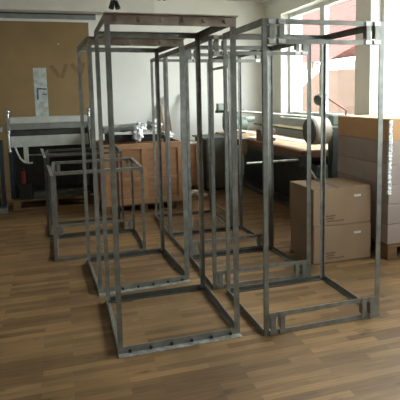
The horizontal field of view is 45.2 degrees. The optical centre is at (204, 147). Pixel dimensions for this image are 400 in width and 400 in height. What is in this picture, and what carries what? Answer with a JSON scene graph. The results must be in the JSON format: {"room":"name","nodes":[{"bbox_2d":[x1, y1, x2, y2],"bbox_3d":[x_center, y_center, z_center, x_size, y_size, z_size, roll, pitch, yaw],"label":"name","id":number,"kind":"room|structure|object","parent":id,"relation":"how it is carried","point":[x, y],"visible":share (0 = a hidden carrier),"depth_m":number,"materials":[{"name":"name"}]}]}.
{"room":"workshop","nodes":[
{"label":"workshop","id":0,"kind":"room"},
{"bbox_2d":[0,0,264,169],"bbox_3d":[-2.776,-0.924,8.198,9.040,3.670,0.200,-3,7,-17],"label":"wall","id":1,"kind":"structure","parent":0,"point":[131,72],"depth_m":8.71,"materials":[{"name":"white paint"}]},
{"bbox_2d":[0,12,95,19],"bbox_3d":[-3.708,-2.118,7.641,3.860,0.085,0.090,-3,7,-17],"label":"wall rail","id":2,"kind":"object","parent":1,"relation":"attached to","point":[25,15],"visible":1,"depth_m":7.94,"materials":[{"name":"grey metal"}]},
{"bbox_2d":[0,0,153,14],"bbox_3d":[-3.886,-2.299,7.432,6.220,0.323,0.350,-3,7,-17],"label":"ceiling","id":3,"kind":"structure","parent":1,"relation":"attached to","point":[98,7],"depth_m":7.82,"materials":[{"name":"paint"}]},
{"bbox_2d":[0,174,399,399],"bbox_3d":[-1.117,1.398,2.642,8.420,0.200,11.800,-3,7,-17],"label":"floor","id":4,"kind":"structure","parent":0,"point":[57,341],"depth_m":3.29,"materials":[{"name":"brown wood"}]},
{"bbox_2d":[0,126,9,213],"bbox_3d":[-2.917,0.310,6.609,0.340,1.170,0.350,-3,7,-17],"label":"stand","id":5,"kind":"object","parent":4,"relation":"on","point":[4,207],"visible":1,"depth_m":6.62,"materials":[{"name":"metal"}]},
{"bbox_2d":[0,21,89,191],"bbox_3d":[-3.741,-0.629,7.800,3.735,2.812,0.023,-3,7,-17],"label":"board","id":6,"kind":"object","parent":4,"relation":"on","point":[25,46],"visible":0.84,"depth_m":8.02,"materials":[{"name":"brown wood"}]},
{"bbox_2d":[13,193,93,210],"bbox_3d":[-2.235,0.753,7.171,1.100,0.140,0.700,-3,7,-17],"label":"wooden pallet","id":7,"kind":"object","parent":4,"relation":"on","point":[17,203],"visible":0.31,"depth_m":6.90,"materials":[{"name":"brown wood"}]},
{"bbox_2d":[19,182,31,199],"bbox_3d":[-2.516,0.618,6.757,0.160,0.230,0.080,-3,7,-17],"label":"storage box","id":8,"kind":"object","parent":7,"relation":"on","point":[25,189],"visible":1,"depth_m":6.72,"materials":[{"name":"black plastic"}]},
{"bbox_2d":[20,169,25,183],"bbox_3d":[-2.545,0.403,6.726,0.072,0.205,0.072,-3,7,-17],"label":"canister","id":9,"kind":"object","parent":8,"relation":"on","point":[22,172],"visible":1,"depth_m":6.70,"materials":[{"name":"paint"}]},
{"bbox_2d":[5,108,93,198],"bbox_3d":[-2.230,0.067,7.003,1.155,1.260,0.588,-3,7,-17],"label":"machine","id":10,"kind":"object","parent":7,"relation":"on","point":[24,145],"visible":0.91,"depth_m":6.87,"materials":[{"name":"paint"}]},
{"bbox_2d":[33,68,48,115],"bbox_3d":[-2.386,-0.289,7.100,0.192,1.748,0.022,-3,7,-17],"label":"metal panel","id":11,"kind":"object","parent":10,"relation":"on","point":[39,74],"visible":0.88,"depth_m":7.03,"materials":[{"name":"grey metal"}]},
{"bbox_2d":[33,191,89,198],"bbox_3d":[-2.041,0.684,6.892,0.780,0.050,0.050,-3,7,-17],"label":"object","id":12,"kind":"object","parent":7,"relation":"on","point":[88,192],"visible":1,"depth_m":6.88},
{"bbox_2d":[34,188,88,194],"bbox_3d":[-2.050,0.634,6.894,0.750,0.045,0.050,-3,7,-17],"label":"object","id":13,"kind":"object","parent":12,"relation":"on","point":[75,189],"visible":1,"depth_m":6.89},
{"bbox_2d":[40,146,124,236],"bbox_3d":[-1.434,0.464,5.685,0.879,1.005,0.573,-3,6,-15],"label":"metal frame","id":14,"kind":"object","parent":4,"relation":"on","point":[118,151],"visible":0.86,"depth_m":5.56,"materials":[{"name":"grey metal"}]},
{"bbox_2d":[46,157,145,261],"bbox_3d":[-1.136,0.567,5.010,0.904,0.935,0.810,-3,7,-16],"label":"metal frame","id":15,"kind":"object","parent":4,"relation":"on","point":[53,174],"visible":0.9,"depth_m":5.00,"materials":[{"name":"grey metal"}]},
{"bbox_2d":[77,36,190,295],"bbox_3d":[-0.633,0.113,4.173,0.758,2.000,0.852,-3,7,-20],"label":"metal frame","id":16,"kind":"object","parent":4,"relation":"on","point":[165,44],"visible":0.94,"depth_m":3.97,"materials":[{"name":"grey metal"}]},
{"bbox_2d":[99,197,182,214],"bbox_3d":[-0.908,0.778,6.787,1.080,0.118,0.700,-3,7,-17],"label":"wooden pallet","id":17,"kind":"object","parent":4,"relation":"on","point":[178,204],"visible":0.23,"depth_m":6.52,"materials":[{"name":"brown wood"}]},
{"bbox_2d":[96,137,182,206],"bbox_3d":[-0.924,0.316,6.725,1.098,0.810,0.758,-3,7,-17],"label":"crate","id":18,"kind":"object","parent":17,"relation":"on","point":[142,151],"visible":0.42,"depth_m":6.39,"materials":[{"name":"brown wood"}]},
{"bbox_2d":[105,131,156,142],"bbox_3d":[-1.005,-0.145,6.684,0.720,0.100,0.440,-3,7,-17],"label":"case","id":19,"kind":"object","parent":18,"relation":"on","point":[127,137],"visible":0.44,"depth_m":6.46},
{"bbox_2d":[103,123,135,133],"bbox_3d":[-1.155,-0.267,6.762,0.582,0.117,0.340,-3,7,-17],"label":"foam block","id":20,"kind":"object","parent":19,"relation":"on","point":[123,127],"visible":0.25,"depth_m":6.60,"materials":[{"name":"grey"}]},
{"bbox_2d":[114,132,156,134],"bbox_3d":[-0.912,-0.187,6.395,0.680,0.030,0.025,-1,6,-17],"label":"strip","id":21,"kind":"object","parent":19,"relation":"on","point":[115,133],"visible":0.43,"depth_m":6.35,"materials":[{"name":"white paper"}]},
{"bbox_2d":[132,122,146,142],"bbox_3d":[-0.868,-0.201,6.461,0.180,0.271,0.264,0,6,9],"label":"plastic bag","id":22,"kind":"object","parent":18,"relation":"on","point":[139,127],"visible":0.99,"depth_m":6.38,"materials":[{"name":"white plastic"}]},
{"bbox_2d":[146,119,174,139],"bbox_3d":[-0.630,-0.254,6.804,0.419,0.313,0.267,-1,6,5],"label":"plastic film","id":23,"kind":"object","parent":18,"relation":"on","point":[149,123],"visible":0.51,"depth_m":6.76,"materials":[{"name":"white plastic"}]},
{"bbox_2d":[160,105,164,130],"bbox_3d":[-0.706,-0.061,8.594,0.064,1.369,0.382,-5,7,-33],"label":"wooden plank","id":24,"kind":"object","parent":4,"relation":"on","point":[162,122],"visible":0.14,"depth_m":8.62,"materials":[{"name":"brown wood"}]},
{"bbox_2d":[94,12,241,358],"bbox_3d":[-0.273,0.197,3.257,0.787,2.018,0.834,-3,7,-17],"label":"metal frame","id":25,"kind":"object","parent":4,"relation":"on","point":[215,23],"visible":1,"depth_m":3.02,"materials":[{"name":"grey metal"}]},
{"bbox_2d":[169,113,172,137],"bbox_3d":[-0.588,-0.147,8.620,0.054,1.528,0.383,-6,8,-35],"label":"wooden plank","id":26,"kind":"object","parent":4,"relation":"on","point":[169,113],"visible":0.02,"depth_m":8.63,"materials":[{"name":"brown wood"}]},
{"bbox_2d":[150,53,232,234],"bbox_3d":[-0.166,-0.071,5.754,0.773,2.000,0.842,-3,7,-16],"label":"metal frame","id":27,"kind":"object","parent":4,"relation":"on","point":[152,60],"visible":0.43,"depth_m":5.71,"materials":[{"name":"grey metal"}]},
{"bbox_2d":[190,140,197,189],"bbox_3d":[-0.329,0.310,7.885,0.420,0.785,0.590,-3,7,-17],"label":"crate","id":28,"kind":"object","parent":4,"relation":"on","point":[193,146],"visible":0.18,"depth_m":7.64,"materials":[{"name":"brown wood"}]},
{"bbox_2d":[191,189,207,195],"bbox_3d":[-0.076,0.711,7.437,0.232,0.086,0.301,-6,8,-36],"label":"crumpled paper","id":29,"kind":"object","parent":4,"relation":"on","point":[194,192],"visible":0.55,"depth_m":7.44,"materials":[{"name":"white paper"}]},
{"bbox_2d":[192,134,229,190],"bbox_3d":[0.115,0.241,8.065,0.460,0.865,0.690,-3,7,-17],"label":"base cabinet","id":30,"kind":"object","parent":4,"relation":"on","point":[218,138],"visible":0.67,"depth_m":7.75,"materials":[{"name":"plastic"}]},
{"bbox_2d":[164,48,269,256],"bbox_3d":[0.124,0.008,4.985,0.870,2.000,0.758,-3,7,-17],"label":"metal frame","id":31,"kind":"object","parent":4,"relation":"on","point":[175,52],"visible":0.57,"depth_m":5.13,"materials":[{"name":"grey metal"}]},
{"bbox_2d":[184,35,310,289],"bbox_3d":[0.361,0.087,4.215,0.864,2.000,0.786,-3,7,-16],"label":"metal frame","id":32,"kind":"object","parent":4,"relation":"on","point":[305,268],"visible":0.81,"depth_m":3.99,"materials":[{"name":"grey metal"}]},
{"bbox_2d":[215,103,339,207],"bbox_3d":[0.864,0.062,7.094,1.720,1.400,3.596,-3,7,-17],"label":"belt sander","id":33,"kind":"object","parent":4,"relation":"on","point":[289,153],"visible":0.39,"depth_m":6.70,"materials":[{"name":"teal metal"}]},
{"bbox_2d":[242,139,247,154],"bbox_3d":[0.597,0.004,7.258,0.057,0.248,0.198,-3,7,-17],"label":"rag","id":34,"kind":"object","parent":33,"relation":"hanging from","point":[244,144],"visible":0.93,"depth_m":7.20,"materials":[{"name":"brown fabric"}]},
{"bbox_2d":[237,136,255,138],"bbox_3d":[0.708,-0.172,7.351,0.430,0.064,0.280,-2,6,-6],"label":"paper sheet","id":35,"kind":"object","parent":33,"relation":"on","point":[249,137],"visible":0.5,"depth_m":7.33,"materials":[{"name":"white paper"}]},
{"bbox_2d":[256,129,275,140],"bbox_3d":[0.882,-0.176,6.899,0.230,0.164,0.170,-3,7,-17],"label":"wooden block","id":36,"kind":"object","parent":33,"relation":"on","point":[258,131],"visible":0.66,"depth_m":6.85,"materials":[{"name":"brown wood"}]},
{"bbox_2d":[314,94,346,115],"bbox_3d":[1.502,-0.303,5.682,0.488,0.659,0.127,-5,7,-33],"label":"work lamp","id":37,"kind":"object","parent":33,"relation":"on","point":[317,99],"visible":0.48,"depth_m":5.56,"materials":[{"name":"grey metal"}]},
{"bbox_2d":[222,18,384,335],"bbox_3d":[0.674,0.165,3.443,0.864,2.000,0.742,-3,7,-17],"label":"metal frame","id":38,"kind":"object","parent":4,"relation":"on","point":[267,36],"visible":1,"depth_m":3.21,"materials":[{"name":"grey metal"}]},
{"bbox_2d":[291,216,370,263],"bbox_3d":[1.205,0.857,4.626,0.600,0.344,0.451,-3,7,-17],"label":"cardboard box","id":39,"kind":"object","parent":4,"relation":"on","point":[348,241],"visible":0.75,"depth_m":4.44,"materials":[{"name":"brown cardboard"}]},
{"bbox_2d":[290,177,370,226],"bbox_3d":[1.193,0.511,4.595,0.600,0.347,0.461,-3,7,-17],"label":"cardboard box","id":40,"kind":"object","parent":39,"relation":"on","point":[347,200],"visible":0.83,"depth_m":4.41,"materials":[{"name":"brown cardboard"}]},
{"bbox_2d":[370,237,399,260],"bbox_3d":[2.028,0.906,4.959,0.980,0.140,0.860,-3,7,-17],"label":"wooden pallet","id":41,"kind":"object","parent":4,"relation":"on","point":[388,251],"visible":0.27,"depth_m":4.44,"materials":[{"name":"brown wood"}]},
{"bbox_2d":[370,218,399,243],"bbox_3d":[2.024,0.737,4.940,0.975,0.188,0.840,-3,7,-17],"label":"cardboard box","id":42,"kind":"object","parent":41,"relation":"on","point":[390,233],"visible":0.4,"depth_m":4.43,"materials":[{"name":"brown cardboard"}]},
{"bbox_2d":[370,199,399,223],"bbox_3d":[2.019,0.550,4.920,0.975,0.184,0.840,-3,7,-17],"label":"cardboard box","id":43,"kind":"object","parent":42,"relation":"on","point":[390,214],"visible":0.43,"depth_m":4.41,"materials":[{"name":"brown cardboard"}]},
{"bbox_2d":[338,172,399,204],"bbox_3d":[2.018,0.369,4.901,0.975,0.178,0.840,-3,7,-17],"label":"cardboard box","id":44,"kind":"object","parent":43,"relation":"on","point":[394,197],"visible":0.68,"depth_m":4.43,"materials":[{"name":"cardboard"}]},
{"bbox_2d":[338,155,399,184],"bbox_3d":[2.011,0.188,4.880,0.975,0.184,0.840,-3,7,-17],"label":"cardboard box","id":45,"kind":"object","parent":44,"relation":"on","point":[361,168],"visible":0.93,"depth_m":4.67,"materials":[{"name":"cardboard"}]},
{"bbox_2d":[338,135,399,164],"bbox_3d":[2.010,-0.011,4.859,0.975,0.214,0.840,-3,7,-17],"label":"cardboard box","id":46,"kind":"object","parent":45,"relation":"on","point":[350,146],"visible":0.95,"depth_m":4.66,"materials":[{"name":"cardboard"}]},
{"bbox_2d":[338,114,399,140],"bbox_3d":[2.005,-0.217,4.836,0.975,0.198,0.840,-3,7,-17],"label":"cardboard box","id":47,"kind":"object","parent":46,"relation":"on","point":[363,126],"visible":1,"depth_m":4.66,"materials":[{"name":"brown cardboard"}]},
{"bbox_2d":[386,120,392,194],"bbox_3d":[1.673,0.094,4.315,0.047,0.670,0.048,-1,6,5],"label":"film","id":48,"kind":"object","parent":46,"relation":"attached to","point":[390,123],"visible":1,"depth_m":4.31,"materials":[{"name":"white plastic"}]},
{"bbox_2d":[223,0,265,1],"bbox_3d":[-1.189,-2.051,2.263,8.420,0.200,11.800,-3,7,-17],"label":"ceiling","id":49,"kind":"structure","parent":0,"point":[223,0],"depth_m":8.91,"materials":[{"name":"paint"}]},
{"bbox_2d":[108,0,119,9],"bbox_3d":[-1.201,-2.109,6.340,0.160,0.573,0.114,-3,7,-17],"label":"ceiling spotlight","id":50,"kind":"object","parent":49,"relation":"attached to","point":[112,2],"visible":1,"depth_m":6.33,"materials":[{"name":"black plastic"}]},
{"bbox_2d":[265,0,398,138],"bbox_3d":[3.079,-0.553,3.708,0.420,3.670,11.800,-3,7,-17],"label":"wall","id":51,"kind":"structure","parent":0,"point":[366,56],"depth_m":6.38,"materials":[{"name":"white paint"}]},
{"bbox_2d":[262,0,276,5],"bbox_3d":[2.821,-2.131,3.467,0.050,0.070,11.800,-3,7,-17],"label":"trim","id":52,"kind":"structure","parent":51,"relation":"attached to","point":[264,3],"depth_m":8.87,"materials":[{"name":"paint"}]},
{"bbox_2d":[278,0,349,120],"bbox_3d":[1.781,-1.332,7.527,0.265,1.840,2.315,-3,7,-17],"label":"window","id":53,"kind":"structure","parent":51,"relation":"in","point":[323,6],"depth_m":7.66,"materials":[{"name":"paint"}]},
{"bbox_2d":[381,0,389,113],"bbox_3d":[2.543,-1.071,5.005,0.265,1.840,2.440,-3,7,-17],"label":"window","id":54,"kind":"structure","parent":51,"relation":"in","point":[385,4],"depth_m":6.09,"materials":[{"name":"paint"}]},
{"label":"outside","id":55,"kind":"structure","parent":0,"visible":0},
{"bbox_3d":[26.485,-0.486,23.707,55.760,0.200,90.000,-3,7,-17],"label":"ground","id":56,"kind":"structure","parent":55,"visible":0},
{"bbox_2d":[302,0,355,85],"bbox_3d":[8.851,-6.200,32.362,4.634,10.000,15.898,1,7,21],"label":"brick building","id":57,"kind":"structure","parent":56,"relation":"on","point":[341,57],"depth_m":27.17,"materials":[{"name":"pink brick"}]},
{"bbox_2d":[302,69,398,114],"bbox_3d":[6.395,-1.753,22.120,3.000,3.500,3.800,-3,7,-17],"label":"shed","id":58,"kind":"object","parent":56,"relation":"on","point":[341,85],"visible":0.29,"depth_m":20.03,"materials":[{"name":"beige paint"}]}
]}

